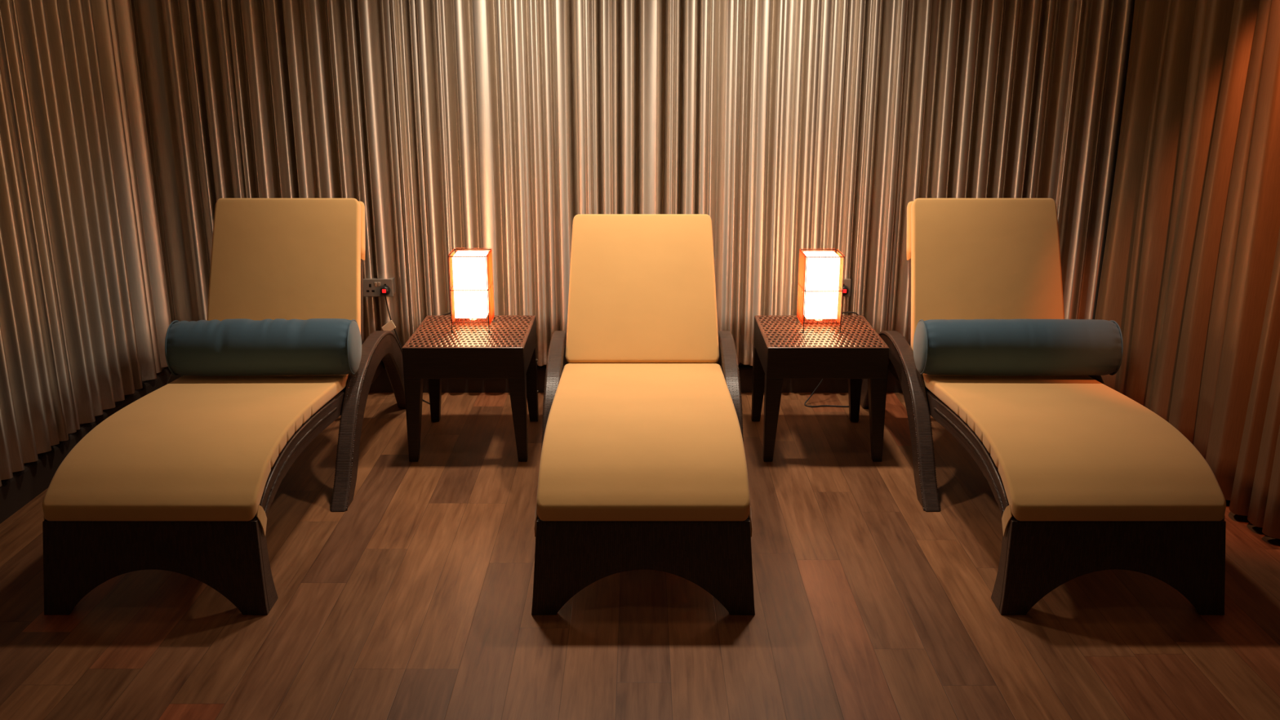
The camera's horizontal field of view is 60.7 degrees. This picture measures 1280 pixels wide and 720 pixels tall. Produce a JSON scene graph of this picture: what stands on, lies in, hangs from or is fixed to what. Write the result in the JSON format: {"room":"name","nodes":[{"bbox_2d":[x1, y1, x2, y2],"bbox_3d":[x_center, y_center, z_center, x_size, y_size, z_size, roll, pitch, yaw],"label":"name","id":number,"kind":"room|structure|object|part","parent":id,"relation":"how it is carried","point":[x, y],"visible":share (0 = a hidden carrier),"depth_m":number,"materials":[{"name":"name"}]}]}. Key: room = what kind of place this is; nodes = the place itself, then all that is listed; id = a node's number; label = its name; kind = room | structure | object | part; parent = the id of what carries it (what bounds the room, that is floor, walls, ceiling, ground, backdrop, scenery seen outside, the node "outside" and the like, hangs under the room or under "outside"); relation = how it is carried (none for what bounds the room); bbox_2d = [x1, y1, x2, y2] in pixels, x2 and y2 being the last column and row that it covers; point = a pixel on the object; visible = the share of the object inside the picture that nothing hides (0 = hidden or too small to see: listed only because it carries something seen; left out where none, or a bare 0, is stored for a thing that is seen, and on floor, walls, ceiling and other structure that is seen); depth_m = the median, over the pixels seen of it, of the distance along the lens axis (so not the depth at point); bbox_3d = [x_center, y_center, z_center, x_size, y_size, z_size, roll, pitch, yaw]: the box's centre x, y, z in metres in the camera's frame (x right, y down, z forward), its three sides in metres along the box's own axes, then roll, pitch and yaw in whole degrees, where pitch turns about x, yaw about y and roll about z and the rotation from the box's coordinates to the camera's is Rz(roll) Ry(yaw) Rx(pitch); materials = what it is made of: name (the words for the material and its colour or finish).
{"room":"spa","nodes":[
{"label":"spa","id":0,"kind":"room"},
{"bbox_2d":[0,367,164,480],"bbox_3d":[-2.415,-0.200,1.843,0.100,2.750,6.850,0,16,0],"label":"wall","id":1,"kind":"structure","parent":0,"point":[162,367],"depth_m":4.63,"materials":[{"name":"brown paint"}]},
{"bbox_2d":[0,366,171,524],"bbox_3d":[-2.354,1.057,2.199,0.022,0.136,6.828,0,16,0],"label":"baseboard","id":2,"kind":"structure","parent":1,"relation":"attached to","point":[15,492],"depth_m":4.31,"materials":[{"name":"brown paint"}]},
{"bbox_2d":[0,392,1279,719],"bbox_3d":[-0.033,1.167,2.243,4.865,0.100,7.050,0,16,0],"label":"floor","id":3,"kind":"structure","parent":0,"point":[412,601],"depth_m":3.33,"materials":[{"name":"brown wood"}]},
{"bbox_2d":[42,198,405,614],"bbox_3d":[-1.492,-0.013,4.222,0.782,1.064,2.088,0,16,0],"label":"sun lounger","id":4,"kind":"object","parent":3,"relation":"on","point":[185,477],"visible":0.82,"depth_m":3.62,"materials":[{"name":"beige fabric"}]},
{"bbox_3d":[-1.492,0.636,3.354,0.690,0.296,0.058,0,16,0],"label":"foot panel","id":5,"kind":"part","parent":4,"relation":"part of","materials":[{"name":"wicker"}]},
{"bbox_3d":[-1.849,0.152,4.670,0.059,0.487,1.320,0,16,0],"label":"arm","id":6,"kind":"part","parent":4,"relation":"part of","materials":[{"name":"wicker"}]},
{"bbox_2d":[42,373,349,520],"bbox_3d":[-1.492,0.223,3.925,0.650,0.170,1.317,0,16,0],"label":"seat cushion","id":7,"kind":"object","parent":4,"relation":"on","point":[193,447],"depth_m":3.49,"materials":[{"name":"beige fabric"}]},
{"bbox_2d":[164,318,361,376],"bbox_3d":[-1.473,-0.054,4.298,0.734,0.219,0.231,0,16,-1],"label":"bolster cushion","id":8,"kind":"object","parent":4,"relation":"on","point":[236,347],"visible":1,"depth_m":4.21,"materials":[{"name":"blue fabric"}]},
{"bbox_3d":[-1.118,-0.053,4.306,0.021,0.206,0.209,0,16,-1],"label":"panel","id":9,"kind":"part","parent":8,"relation":"part of","materials":[{"name":"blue fabric"}]},
{"bbox_3d":[-1.178,0.627,3.392,0.061,0.292,0.098,0,16,0],"label":"leg","id":10,"kind":"part","parent":4,"relation":"part of","materials":[{"name":"wicker"}]},
{"bbox_2d":[206,198,360,333],"bbox_3d":[-1.492,-0.337,4.607,0.642,0.658,0.308,0,16,0],"label":"cushion","id":11,"kind":"object","parent":4,"relation":"on","point":[287,259],"depth_m":4.58,"materials":[{"name":"beige fabric"}]},
{"bbox_3d":[-1.170,0.307,3.762,0.010,0.134,0.909,0,16,0],"label":"edge cord","id":12,"kind":"part","parent":4,"relation":"part of","materials":[{"name":"wicker"}]},
{"bbox_3d":[-1.190,0.210,4.170,0.045,0.166,1.737,0,16,0],"label":"rail","id":13,"kind":"part","parent":4,"relation":"part of","materials":[{"name":"wicker"}]},
{"bbox_2d":[358,200,365,260],"bbox_3d":[-1.492,-0.553,4.682,0.630,0.248,0.138,0,16,0],"label":"hood","id":14,"kind":"object","parent":4,"relation":"attached to","point":[361,205],"depth_m":4.66,"materials":[{"name":"beige fabric"}]},
{"bbox_3d":[-1.492,-0.314,4.657,0.638,0.639,0.283,0,16,0],"label":"backrest","id":15,"kind":"part","parent":4,"relation":"part of","materials":[{"name":"fabric"}]},
{"bbox_3d":[-1.135,0.152,4.670,0.059,0.487,1.320,0,16,0],"label":"arm","id":16,"kind":"part","parent":4,"relation":"part of","materials":[{"name":"wicker"}]},
{"bbox_2d":[380,284,466,404],"bbox_3d":[-0.979,-0.033,5.151,0.612,0.584,0.121,13,21,37],"label":"power cord","id":17,"kind":"object","parent":3,"relation":"on","point":[384,290],"visible":0.54,"depth_m":5.25,"materials":[{"name":"black plastic"}]},
{"bbox_2d":[402,315,538,462],"bbox_3d":[-0.719,0.111,4.781,0.502,0.502,0.544,0,16,0],"label":"side table","id":18,"kind":"object","parent":3,"relation":"on","point":[433,353],"visible":0.88,"depth_m":4.52,"materials":[{"name":"brown"}]},
{"bbox_3d":[-0.936,0.243,4.573,0.070,0.367,0.070,0,16,0],"label":"leg","id":19,"kind":"part","parent":18,"relation":"part of","materials":[{"name":"wood"}]},
{"bbox_3d":[-0.936,0.110,5.028,0.070,0.367,0.070,0,16,0],"label":"leg","id":20,"kind":"part","parent":18,"relation":"part of","materials":[{"name":"wood"}]},
{"bbox_2d":[448,247,494,332],"bbox_3d":[-0.726,-0.304,4.718,0.167,0.334,0.177,0,16,0],"label":"table lamp","id":21,"kind":"object","parent":18,"relation":"on","point":[470,272],"visible":1,"depth_m":4.65,"materials":[{"name":"white paper"}]},
{"bbox_3d":[-0.726,-0.326,4.712,0.133,0.267,0.143,0,16,0],"label":"lamp shade","id":22,"kind":"part","parent":21,"relation":"part of","materials":[{"name":"white paper"}]},
{"bbox_3d":[-0.508,0.243,4.573,0.070,0.367,0.070,0,16,0],"label":"leg","id":23,"kind":"part","parent":18,"relation":"part of","materials":[{"name":"wood"}]},
{"bbox_3d":[-0.508,0.110,5.028,0.070,0.367,0.070,0,16,0],"label":"leg","id":24,"kind":"part","parent":18,"relation":"part of","materials":[{"name":"wood"}]},
{"bbox_2d":[531,213,755,614],"bbox_3d":[0.010,0.031,4.235,0.782,0.974,2.088,0,16,0],"label":"sun lounger","id":25,"kind":"object","parent":3,"relation":"on","point":[643,465],"visible":1,"depth_m":3.65,"materials":[{"name":"beige fabric"}]},
{"bbox_3d":[-0.347,0.152,4.670,0.059,0.487,1.320,0,16,0],"label":"arm","id":26,"kind":"part","parent":25,"relation":"part of","materials":[{"name":"wicker"}]},
{"bbox_2d":[565,213,719,363],"bbox_3d":[0.010,-0.309,4.691,0.642,0.578,0.447,0,16,0],"label":"cushion","id":27,"kind":"object","parent":25,"relation":"on","point":[642,288],"depth_m":4.65,"materials":[{"name":"beige fabric"}]},
{"bbox_2d":[536,363,750,520],"bbox_3d":[0.010,0.223,3.925,0.650,0.170,1.317,0,16,0],"label":"seat cushion","id":28,"kind":"object","parent":25,"relation":"on","point":[622,442],"depth_m":3.50,"materials":[{"name":"beige fabric"}]},
{"bbox_3d":[0.010,0.636,3.354,0.690,0.296,0.058,0,16,0],"label":"foot panel","id":29,"kind":"part","parent":25,"relation":"part of","materials":[{"name":"wicker"}]},
{"bbox_3d":[0.367,0.152,4.670,0.059,0.487,1.320,0,16,0],"label":"arm","id":30,"kind":"part","parent":25,"relation":"part of","materials":[{"name":"wicker"}]},
{"bbox_2d":[751,315,888,462],"bbox_3d":[0.768,0.111,4.781,0.497,0.502,0.544,0,16,0],"label":"side table","id":31,"kind":"object","parent":3,"relation":"on","point":[781,349],"visible":0.9,"depth_m":4.53,"materials":[{"name":"wicker"}]},
{"bbox_3d":[0.554,0.110,5.028,0.070,0.367,0.070,0,16,0],"label":"leg","id":32,"kind":"part","parent":31,"relation":"part of","materials":[{"name":"wood"}]},
{"bbox_3d":[0.554,0.243,4.573,0.070,0.367,0.070,0,16,0],"label":"leg","id":33,"kind":"part","parent":31,"relation":"part of","materials":[{"name":"wood"}]},
{"bbox_2d":[795,248,844,333],"bbox_3d":[0.775,-0.301,4.707,0.167,0.334,0.177,0,16,-1],"label":"table lamp","id":34,"kind":"object","parent":31,"relation":"on","point":[820,273],"visible":1,"depth_m":4.64,"materials":[{"name":"white paper"}]},
{"bbox_3d":[0.775,-0.323,4.700,0.133,0.267,0.143,0,16,-1],"label":"lamp shade","id":35,"kind":"part","parent":34,"relation":"part of","materials":[{"name":"white paper"}]},
{"bbox_3d":[0.982,0.110,5.028,0.070,0.367,0.070,0,16,0],"label":"leg","id":36,"kind":"part","parent":31,"relation":"part of","materials":[{"name":"wood"}]},
{"bbox_3d":[0.982,0.243,4.573,0.070,0.367,0.070,0,16,0],"label":"leg","id":37,"kind":"part","parent":31,"relation":"part of","materials":[{"name":"wood"}]},
{"bbox_2d":[804,284,858,407],"bbox_3d":[0.918,-0.025,5.117,0.243,0.580,0.400,0,16,0],"label":"power cord","id":38,"kind":"object","parent":3,"relation":"on","point":[846,290],"visible":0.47,"depth_m":5.27,"materials":[{"name":"black plastic"}]},
{"bbox_2d":[860,198,1226,614],"bbox_3d":[1.457,-0.013,4.222,0.782,1.064,2.088,0,16,0],"label":"sun lounger","id":39,"kind":"object","parent":3,"relation":"on","point":[1083,477],"visible":0.83,"depth_m":3.58,"materials":[{"name":"fabric"}]},
{"bbox_3d":[1.099,0.152,4.670,0.059,0.487,1.320,0,16,0],"label":"arm","id":40,"kind":"part","parent":39,"relation":"part of","materials":[{"name":"wicker"}]},
{"bbox_2d":[906,200,913,260],"bbox_3d":[1.457,-0.553,4.682,0.630,0.248,0.138,0,16,0],"label":"hood","id":41,"kind":"object","parent":39,"relation":"attached to","point":[910,205],"depth_m":4.66,"materials":[{"name":"beige fabric"}]},
{"bbox_3d":[1.457,-0.314,4.657,0.638,0.639,0.283,0,16,0],"label":"backrest","id":42,"kind":"part","parent":39,"relation":"part of","materials":[{"name":"fabric"}]},
{"bbox_3d":[1.155,0.210,4.170,0.045,0.166,1.737,0,16,0],"label":"rail","id":43,"kind":"part","parent":39,"relation":"part of","materials":[{"name":"wicker"}]},
{"bbox_3d":[1.135,0.307,3.762,0.010,0.134,0.909,0,16,0],"label":"edge cord","id":44,"kind":"part","parent":39,"relation":"part of","materials":[{"name":"wicker"}]},
{"bbox_2d":[911,198,1064,351],"bbox_3d":[1.457,-0.337,4.607,0.642,0.658,0.308,0,16,0],"label":"cushion","id":45,"kind":"object","parent":39,"relation":"on","point":[971,258],"depth_m":4.58,"materials":[{"name":"beige fabric"}]},
{"bbox_3d":[1.143,0.627,3.392,0.061,0.292,0.098,0,16,0],"label":"leg","id":46,"kind":"part","parent":39,"relation":"part of","materials":[{"name":"wicker"}]},
{"bbox_2d":[913,319,1123,375],"bbox_3d":[1.479,-0.054,4.299,0.784,0.218,0.226,0,16,1],"label":"bolster cushion","id":47,"kind":"object","parent":39,"relation":"on","point":[964,347],"visible":1,"depth_m":4.20,"materials":[{"name":"blue fabric"}]},
{"bbox_3d":[1.098,-0.053,4.305,0.021,0.206,0.209,0,16,1],"label":"panel","id":48,"kind":"part","parent":47,"relation":"part of","materials":[{"name":"blue fabric"}]},
{"bbox_2d":[921,373,1226,520],"bbox_3d":[1.457,0.223,3.925,0.650,0.170,1.317,0,16,0],"label":"seat cushion","id":49,"kind":"object","parent":39,"relation":"on","point":[1046,447],"depth_m":3.49,"materials":[{"name":"beige fabric"}]},
{"bbox_3d":[1.815,0.152,4.670,0.059,0.487,1.320,0,16,0],"label":"arm","id":50,"kind":"part","parent":39,"relation":"part of","materials":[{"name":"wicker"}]},
{"bbox_3d":[1.457,0.636,3.354,0.690,0.296,0.058,0,16,0],"label":"foot panel","id":51,"kind":"part","parent":39,"relation":"part of","materials":[{"name":"wicker"}]},
{"bbox_2d":[537,362,750,365],"bbox_3d":[-0.033,-1.176,5.178,4.865,2.750,0.100,0,16,0],"label":"wall","id":52,"kind":"structure","parent":0,"point":[740,363],"depth_m":5.48,"materials":[{"name":"brown paint"}]},
{"bbox_2d":[363,276,395,296],"bbox_3d":[-1.255,-0.362,5.293,0.144,0.086,0.135,0,16,0],"label":"wall socket","id":53,"kind":"object","parent":52,"relation":"attached to","point":[371,287],"visible":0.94,"depth_m":5.23,"materials":[{"name":"grey metal"}]},
{"bbox_2d":[368,365,902,392],"bbox_3d":[-0.033,0.096,5.487,4.665,0.136,0.022,0,16,0],"label":"baseboard","id":54,"kind":"structure","parent":52,"relation":"attached to","point":[382,384],"depth_m":5.48,"materials":[{"name":"brown paint"}]},
{"bbox_2d":[843,279,851,296],"bbox_3d":[0.937,-0.362,5.293,0.144,0.086,0.135,0,16,0],"label":"wall socket","id":55,"kind":"object","parent":52,"relation":"attached to","point":[846,282],"visible":0.2,"depth_m":5.23,"materials":[{"name":"grey metal"}]},
{"bbox_3d":[-0.032,-1.568,1.443,4.865,0.100,7.050,0,16,0],"label":"ceiling","id":56,"kind":"structure","parent":0,"visible":0},
{"bbox_3d":[-2.310,-1.838,2.614,0.024,0.024,4.250,0,16,0],"label":"rail","id":57,"kind":"object","parent":56,"relation":"attached to","visible":0},
{"bbox_2d":[0,0,171,486],"bbox_3d":[-2.302,-0.604,2.988,0.075,2.527,4.275,0,16,0],"label":"curtain","id":58,"kind":"object","parent":57,"relation":"hanging from","point":[85,314],"visible":0.98,"depth_m":4.39,"materials":[{"name":"fabric"}]},
{"bbox_3d":[-0.032,-2.447,4.697,4.565,0.023,0.023,0,16,0],"label":"rail","id":59,"kind":"object","parent":56,"relation":"attached to","visible":0},
{"bbox_2d":[130,0,1134,365],"bbox_3d":[-0.043,-1.200,5.046,4.585,2.540,0.080,0,16,0],"label":"curtain","id":60,"kind":"object","parent":59,"relation":"hanging from","point":[793,126],"visible":0.66,"depth_m":5.07,"materials":[{"name":"fabric"}]},
{"bbox_3d":[2.240,-1.838,2.614,0.024,0.024,4.250,0,16,0],"label":"rail","id":61,"kind":"object","parent":56,"relation":"attached to","visible":0},
{"bbox_2d":[1094,0,1279,538],"bbox_3d":[2.213,-0.525,2.982,0.134,2.675,4.221,0,16,0],"label":"drape","id":62,"kind":"object","parent":61,"relation":"hanging from","point":[1190,276],"visible":0.9,"depth_m":4.26,"materials":[{"name":"brown fabric"}]}
]}

